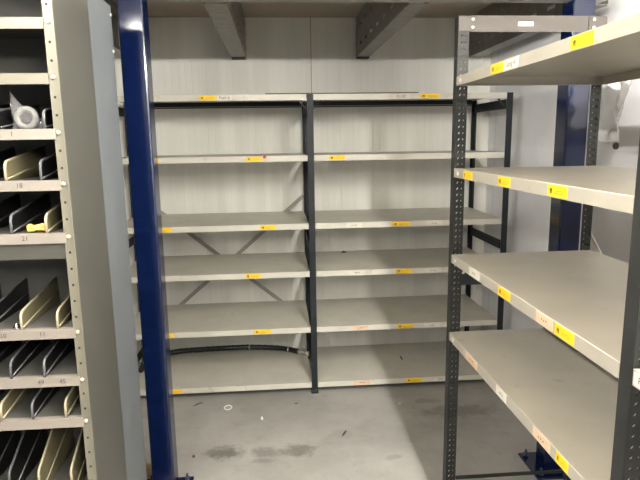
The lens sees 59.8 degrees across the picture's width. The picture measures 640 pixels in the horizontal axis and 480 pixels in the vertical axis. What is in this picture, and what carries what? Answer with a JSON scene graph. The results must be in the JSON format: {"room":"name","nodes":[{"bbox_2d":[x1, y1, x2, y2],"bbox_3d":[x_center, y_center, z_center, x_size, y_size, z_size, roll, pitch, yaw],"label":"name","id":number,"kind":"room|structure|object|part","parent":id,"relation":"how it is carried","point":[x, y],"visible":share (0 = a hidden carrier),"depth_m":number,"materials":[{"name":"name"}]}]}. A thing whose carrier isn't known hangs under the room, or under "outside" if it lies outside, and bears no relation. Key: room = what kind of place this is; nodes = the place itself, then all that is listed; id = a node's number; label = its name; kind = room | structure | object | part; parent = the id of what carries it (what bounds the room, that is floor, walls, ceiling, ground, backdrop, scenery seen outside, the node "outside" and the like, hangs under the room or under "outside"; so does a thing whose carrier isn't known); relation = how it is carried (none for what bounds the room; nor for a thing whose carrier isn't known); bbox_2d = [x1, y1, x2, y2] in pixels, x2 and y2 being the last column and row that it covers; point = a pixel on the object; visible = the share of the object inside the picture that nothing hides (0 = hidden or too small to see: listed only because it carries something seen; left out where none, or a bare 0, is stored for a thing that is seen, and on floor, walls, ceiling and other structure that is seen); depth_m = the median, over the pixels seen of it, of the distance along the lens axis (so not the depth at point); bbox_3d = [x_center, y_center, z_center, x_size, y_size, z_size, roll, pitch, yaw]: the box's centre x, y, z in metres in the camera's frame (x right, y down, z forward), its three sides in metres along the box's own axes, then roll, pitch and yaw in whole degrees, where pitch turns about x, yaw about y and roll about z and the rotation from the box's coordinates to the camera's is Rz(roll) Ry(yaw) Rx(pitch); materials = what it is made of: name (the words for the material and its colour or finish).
{"room":"warehouse storage room","nodes":[
{"label":"warehouse storage room","id":0,"kind":"room"},
{"bbox_2d":[114,17,491,361],"bbox_3d":[-1.709,-0.559,4.185,6.255,3.300,0.100,-2,10,-4],"label":"wall","id":1,"kind":"structure","parent":0,"point":[189,56],"depth_m":4.24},
{"bbox_2d":[112,0,506,17],"bbox_3d":[-1.458,-0.912,0.071,6.155,0.050,7.890,-2,10,-4],"label":"ceiling","id":2,"kind":"structure","parent":0,"point":[155,9],"depth_m":3.83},
{"bbox_2d":[104,0,120,58],"bbox_3d":[-1.331,-1.304,3.178,0.102,0.284,1.666,-2,10,-4],"label":"joist","id":3,"kind":"object","parent":2,"relation":"attached to","point":[111,3],"visible":0.07,"depth_m":3.85,"materials":[{"name":"metal"}]},
{"bbox_2d":[203,2,246,59],"bbox_3d":[-0.525,-1.321,3.240,0.114,0.294,1.666,-2,10,-4],"label":"joist","id":4,"kind":"object","parent":2,"relation":"attached to","point":[228,18],"visible":0.98,"depth_m":3.11,"materials":[{"name":"metal"}]},
{"bbox_2d":[147,0,571,2],"bbox_3d":[0.193,-1.185,2.397,1.874,0.283,0.090,-2,10,-4],"label":"steel beam","id":5,"kind":"structure","parent":2,"relation":"attached to","point":[409,1],"depth_m":2.45,"materials":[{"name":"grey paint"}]},
{"bbox_2d":[355,2,427,58],"bbox_3d":[0.372,-1.347,3.308,0.103,0.294,1.666,-2,10,-4],"label":"joist","id":6,"kind":"object","parent":2,"relation":"attached to","point":[367,43],"visible":0.99,"depth_m":3.29,"materials":[{"name":"metal"}]},
{"bbox_2d":[469,0,608,56],"bbox_3d":[1.226,-1.376,3.371,0.092,0.284,1.666,-2,10,-4],"label":"joist","id":7,"kind":"object","parent":2,"relation":"attached to","point":[499,40],"visible":0.48,"depth_m":3.53,"materials":[{"name":"metal"}]},
{"bbox_2d":[138,359,563,479],"bbox_3d":[-1.384,1.799,0.104,6.155,0.100,8.790,-2,10,-4],"label":"floor","id":8,"kind":"structure","parent":0,"point":[384,438],"depth_m":3.29,"materials":[{"name":"concrete"}]},
{"bbox_2d":[0,0,127,479],"bbox_3d":[-1.234,0.305,1.825,0.997,2.225,0.321,-2,10,-4],"label":"shelving unit","id":9,"kind":"object","parent":8,"relation":"on","point":[61,409],"visible":1,"depth_m":1.79,"materials":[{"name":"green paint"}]},
{"bbox_2d":[13,322,19,329],"bbox_3d":[-0.930,0.262,1.705,0.021,0.020,0.021,-2,10,-4],"label":"bolt","id":10,"kind":"object","parent":9,"relation":"on","point":[16,324],"visible":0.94,"depth_m":1.70,"materials":[{"name":"silver metal"}]},
{"bbox_2d":[0,29,44,38],"bbox_3d":[-1.248,-0.629,1.660,0.989,0.002,0.304,-2,10,-4],"label":"shelf","id":11,"kind":"object","parent":9,"relation":"attached to","point":[4,33],"depth_m":1.76,"materials":[{"name":"grey metal"}]},
{"bbox_2d":[0,84,48,85],"bbox_3d":[-1.246,-0.483,1.687,0.989,0.002,0.304,-2,10,-4],"label":"shelf","id":12,"kind":"object","parent":9,"relation":"attached to","point":[3,84],"depth_m":1.85,"materials":[{"name":"grey metal"}]},
{"bbox_2d":[0,176,58,180],"bbox_3d":[-1.242,-0.187,1.740,0.989,0.002,0.304,-2,10,-4],"label":"shelf","id":13,"kind":"object","parent":9,"relation":"attached to","point":[2,178],"depth_m":1.66,"materials":[{"name":"grey metal"}]},
{"bbox_2d":[0,225,63,233],"bbox_3d":[-1.239,-0.033,1.768,0.989,0.002,0.304,-2,10,-4],"label":"shelf","id":14,"kind":"object","parent":9,"relation":"attached to","point":[4,229],"depth_m":1.68,"materials":[{"name":"grey metal"}]},
{"bbox_2d":[26,223,44,231],"bbox_3d":[-0.847,-0.038,1.672,0.072,0.027,0.038,-2,10,-4],"label":"cord","id":15,"kind":"object","parent":9,"relation":"in","point":[30,227],"visible":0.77,"depth_m":1.66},
{"bbox_2d":[0,302,72,328],"bbox_3d":[-1.235,0.258,1.821,0.989,0.002,0.304,-2,10,-4],"label":"shelf","id":16,"kind":"object","parent":9,"relation":"attached to","point":[46,318],"depth_m":1.78,"materials":[{"name":"grey metal"}]},
{"bbox_2d":[0,343,77,376],"bbox_3d":[-1.233,0.411,1.848,0.989,0.002,0.304,-2,10,-4],"label":"shelf","id":17,"kind":"object","parent":9,"relation":"attached to","point":[66,365],"depth_m":1.81,"materials":[{"name":"grey metal"}]},
{"bbox_2d":[0,386,81,418],"bbox_3d":[-1.231,0.547,1.873,0.989,0.002,0.304,-2,10,-4],"label":"shelf","id":18,"kind":"object","parent":9,"relation":"attached to","point":[53,407],"depth_m":1.82,"materials":[{"name":"grey metal"}]},
{"bbox_3d":[-1.247,0.277,1.980,0.993,2.225,0.003,-2,10,-4],"label":"panel","id":19,"kind":"part","parent":9,"relation":"part of","materials":[{"name":"grey metal"}]},
{"bbox_2d":[0,445,87,479],"bbox_3d":[-1.227,0.810,1.920,0.989,0.002,0.304,-2,10,-4],"label":"shelf","id":20,"kind":"object","parent":9,"relation":"attached to","point":[62,472],"depth_m":1.93,"materials":[{"name":"grey metal"}]},
{"bbox_3d":[-0.739,0.290,1.867,0.002,2.225,0.312,-2,10,-4],"label":"panel","id":21,"kind":"part","parent":9,"relation":"part of","materials":[{"name":"grey metal"}]},
{"bbox_2d":[87,0,146,479],"bbox_3d":[-1.256,0.252,2.119,1.000,2.225,0.274,-2,10,-4],"label":"panel","id":22,"kind":"object","parent":8,"relation":"on","point":[100,22],"visible":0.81,"depth_m":2.10,"materials":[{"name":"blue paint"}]},
{"bbox_2d":[146,463,149,477],"bbox_3d":[-1.000,1.219,2.864,0.208,0.050,0.150,-2,10,-4],"label":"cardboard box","id":23,"kind":"object","parent":8,"relation":"on","point":[147,464],"visible":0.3,"depth_m":2.92,"materials":[{"name":"brown cardboard"}]},
{"bbox_2d":[116,0,193,479],"bbox_3d":[-0.779,-0.018,2.529,0.236,2.598,0.236,-2,10,-4],"label":"steel column","id":24,"kind":"structure","parent":8,"relation":"on","point":[133,23],"depth_m":2.48,"materials":[{"name":"blue metal"}]},
{"bbox_3d":[-0.760,1.254,2.758,0.236,0.012,0.236,-2,10,-4],"label":"plate","id":25,"kind":"part","parent":24,"relation":"part of","materials":[{"name":"blue paint"}]},
{"bbox_2d":[117,92,512,395],"bbox_3d":[-0.075,0.013,3.979,2.628,2.000,0.680,-2,10,-4],"label":"shelving rack","id":26,"kind":"object","parent":8,"relation":"on","point":[238,370],"visible":0.77,"depth_m":3.92,"materials":[{"name":"metal"}]},
{"bbox_3d":[-0.732,-0.933,3.749,1.246,0.037,0.656,-2,10,-4],"label":"shelf","id":27,"kind":"part","parent":26,"relation":"part of","materials":[{"name":"grey metal"}]},
{"bbox_3d":[-0.726,-0.561,3.816,1.246,0.037,0.656,-2,10,-4],"label":"shelf","id":28,"kind":"part","parent":26,"relation":"part of","materials":[{"name":"grey metal"}]},
{"bbox_3d":[-0.720,-0.129,3.894,1.246,0.037,0.656,-2,10,-4],"label":"shelf","id":29,"kind":"part","parent":26,"relation":"part of","materials":[{"name":"grey metal"}]},
{"bbox_3d":[-0.715,0.186,3.951,1.246,0.037,0.656,-2,10,-4],"label":"shelf","id":30,"kind":"part","parent":26,"relation":"part of","materials":[{"name":"grey metal"}]},
{"bbox_3d":[-0.710,0.566,4.019,1.246,0.037,0.656,-2,10,-4],"label":"shelf","id":31,"kind":"part","parent":26,"relation":"part of","materials":[{"name":"grey metal"}]},
{"bbox_2d":[138,344,308,372],"bbox_3d":[-0.722,0.872,4.276,1.268,0.055,0.322,-3,10,-12],"label":"hose","id":32,"kind":"object","parent":26,"relation":"on","point":[250,346],"visible":0.8,"depth_m":4.35,"materials":[{"name":"black rubber"}]},
{"bbox_3d":[-0.704,0.955,4.090,1.246,0.037,0.656,-2,10,-4],"label":"shelf","id":33,"kind":"part","parent":26,"relation":"part of","materials":[{"name":"beige metal"}]},
{"bbox_2d":[265,92,418,98],"bbox_3d":[0.126,-0.956,3.683,0.970,0.006,0.404,-2,10,-4],"label":"board","id":34,"kind":"object","parent":26,"relation":"on","point":[358,92],"visible":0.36,"depth_m":3.49,"materials":[{"name":"grey metal"}]},
{"bbox_3d":[0.570,0.149,4.048,1.246,0.037,0.656,-2,10,-4],"label":"shelf","id":35,"kind":"part","parent":26,"relation":"part of","materials":[{"name":"grey metal"}]},
{"bbox_3d":[0.582,0.918,4.186,1.246,0.037,0.656,-2,10,-4],"label":"shelf","id":36,"kind":"part","parent":26,"relation":"part of","materials":[{"name":"beige metal"}]},
{"bbox_3d":[0.576,0.529,4.116,1.246,0.037,0.656,-2,10,-4],"label":"shelf","id":37,"kind":"part","parent":26,"relation":"part of","materials":[{"name":"beige metal"}]},
{"bbox_3d":[0.566,-0.166,3.991,1.246,0.037,0.656,-2,10,-4],"label":"shelf","id":38,"kind":"part","parent":26,"relation":"part of","materials":[{"name":"grey metal"}]},
{"bbox_3d":[0.559,-0.598,3.913,1.246,0.037,0.656,-2,10,-4],"label":"shelf","id":39,"kind":"part","parent":26,"relation":"part of","materials":[{"name":"grey metal"}]},
{"bbox_3d":[0.554,-0.969,3.846,1.246,0.037,0.656,-2,10,-4],"label":"shelf","id":40,"kind":"part","parent":26,"relation":"part of","materials":[{"name":"grey metal"}]},
{"bbox_2d":[443,12,639,479],"bbox_3d":[0.949,0.389,1.284,0.621,2.187,2.346,-2,10,-4],"label":"shelving rack","id":41,"kind":"object","parent":8,"relation":"on","point":[573,382],"visible":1,"depth_m":1.84,"materials":[{"name":"grey metal"}]},
{"bbox_3d":[0.842,-0.854,2.197,0.511,0.061,0.004,-2,10,-4],"label":"tie plate","id":42,"kind":"part","parent":41,"relation":"part of","materials":[{"name":"grey paint"}]},
{"bbox_3d":[0.907,0.507,1.853,0.608,0.036,1.159,-2,10,-4],"label":"shelf","id":43,"kind":"part","parent":41,"relation":"part of","materials":[{"name":"grey metal"}]},
{"bbox_3d":[0.902,0.171,1.792,0.608,0.036,1.159,-2,10,-4],"label":"shelf","id":44,"kind":"part","parent":41,"relation":"part of","materials":[{"name":"grey metal"}]},
{"bbox_3d":[0.896,-0.182,1.728,0.608,0.036,1.159,-2,10,-4],"label":"shelf","id":45,"kind":"part","parent":41,"relation":"part of","materials":[{"name":"beige metal"}]},
{"bbox_3d":[0.891,-0.537,1.664,0.608,0.036,1.159,-2,10,-4],"label":"shelf","id":46,"kind":"part","parent":41,"relation":"part of","materials":[{"name":"beige metal"}]},
{"bbox_3d":[0.992,0.366,0.668,0.608,0.036,1.034,-2,10,-4],"label":"shelf","id":47,"kind":"part","parent":41,"relation":"part of","materials":[{"name":"beige paint"}]},
{"bbox_2d":[518,0,595,479],"bbox_3d":[1.195,-0.082,2.716,0.236,2.598,0.236,-2,10,-4],"label":"steel column","id":48,"kind":"structure","parent":8,"relation":"on","point":[572,100],"depth_m":2.63,"materials":[{"name":"blue metal"}]},
{"bbox_3d":[1.214,1.191,2.946,0.236,0.012,0.236,-2,10,-4],"label":"plate","id":49,"kind":"part","parent":48,"relation":"part of","materials":[{"name":"blue paint"}]},
{"bbox_2d":[481,0,639,330],"bbox_3d":[1.710,0.136,0.055,0.100,3.300,8.790,-2,10,-4],"label":"wall","id":50,"kind":"structure","parent":0,"point":[534,106],"depth_m":3.47,"materials":[{"name":"white paint"}]},
{"bbox_2d":[613,143,618,148],"bbox_3d":[1.435,-0.457,2.702,0.016,0.032,0.032,-2,10,-4],"label":"plug","id":51,"kind":"object","parent":50,"relation":"attached to","point":[615,145],"visible":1,"depth_m":2.69,"materials":[{"name":"plastic"}]},
{"bbox_3d":[-0.859,-0.383,1.625,0.087,0.115,0.047,-2,10,-4],"label":"plastic bag","id":52,"kind":"object","parent":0,"visible":0},
{"bbox_2d":[14,106,39,128],"bbox_3d":[-0.859,-0.357,1.630,0.070,0.070,0.019,-2,10,-4],"label":"tape roll","id":53,"kind":"object","parent":52,"relation":"in","point":[18,113],"visible":0.96,"depth_m":1.62,"materials":[{"name":"white plastic"}]}
]}

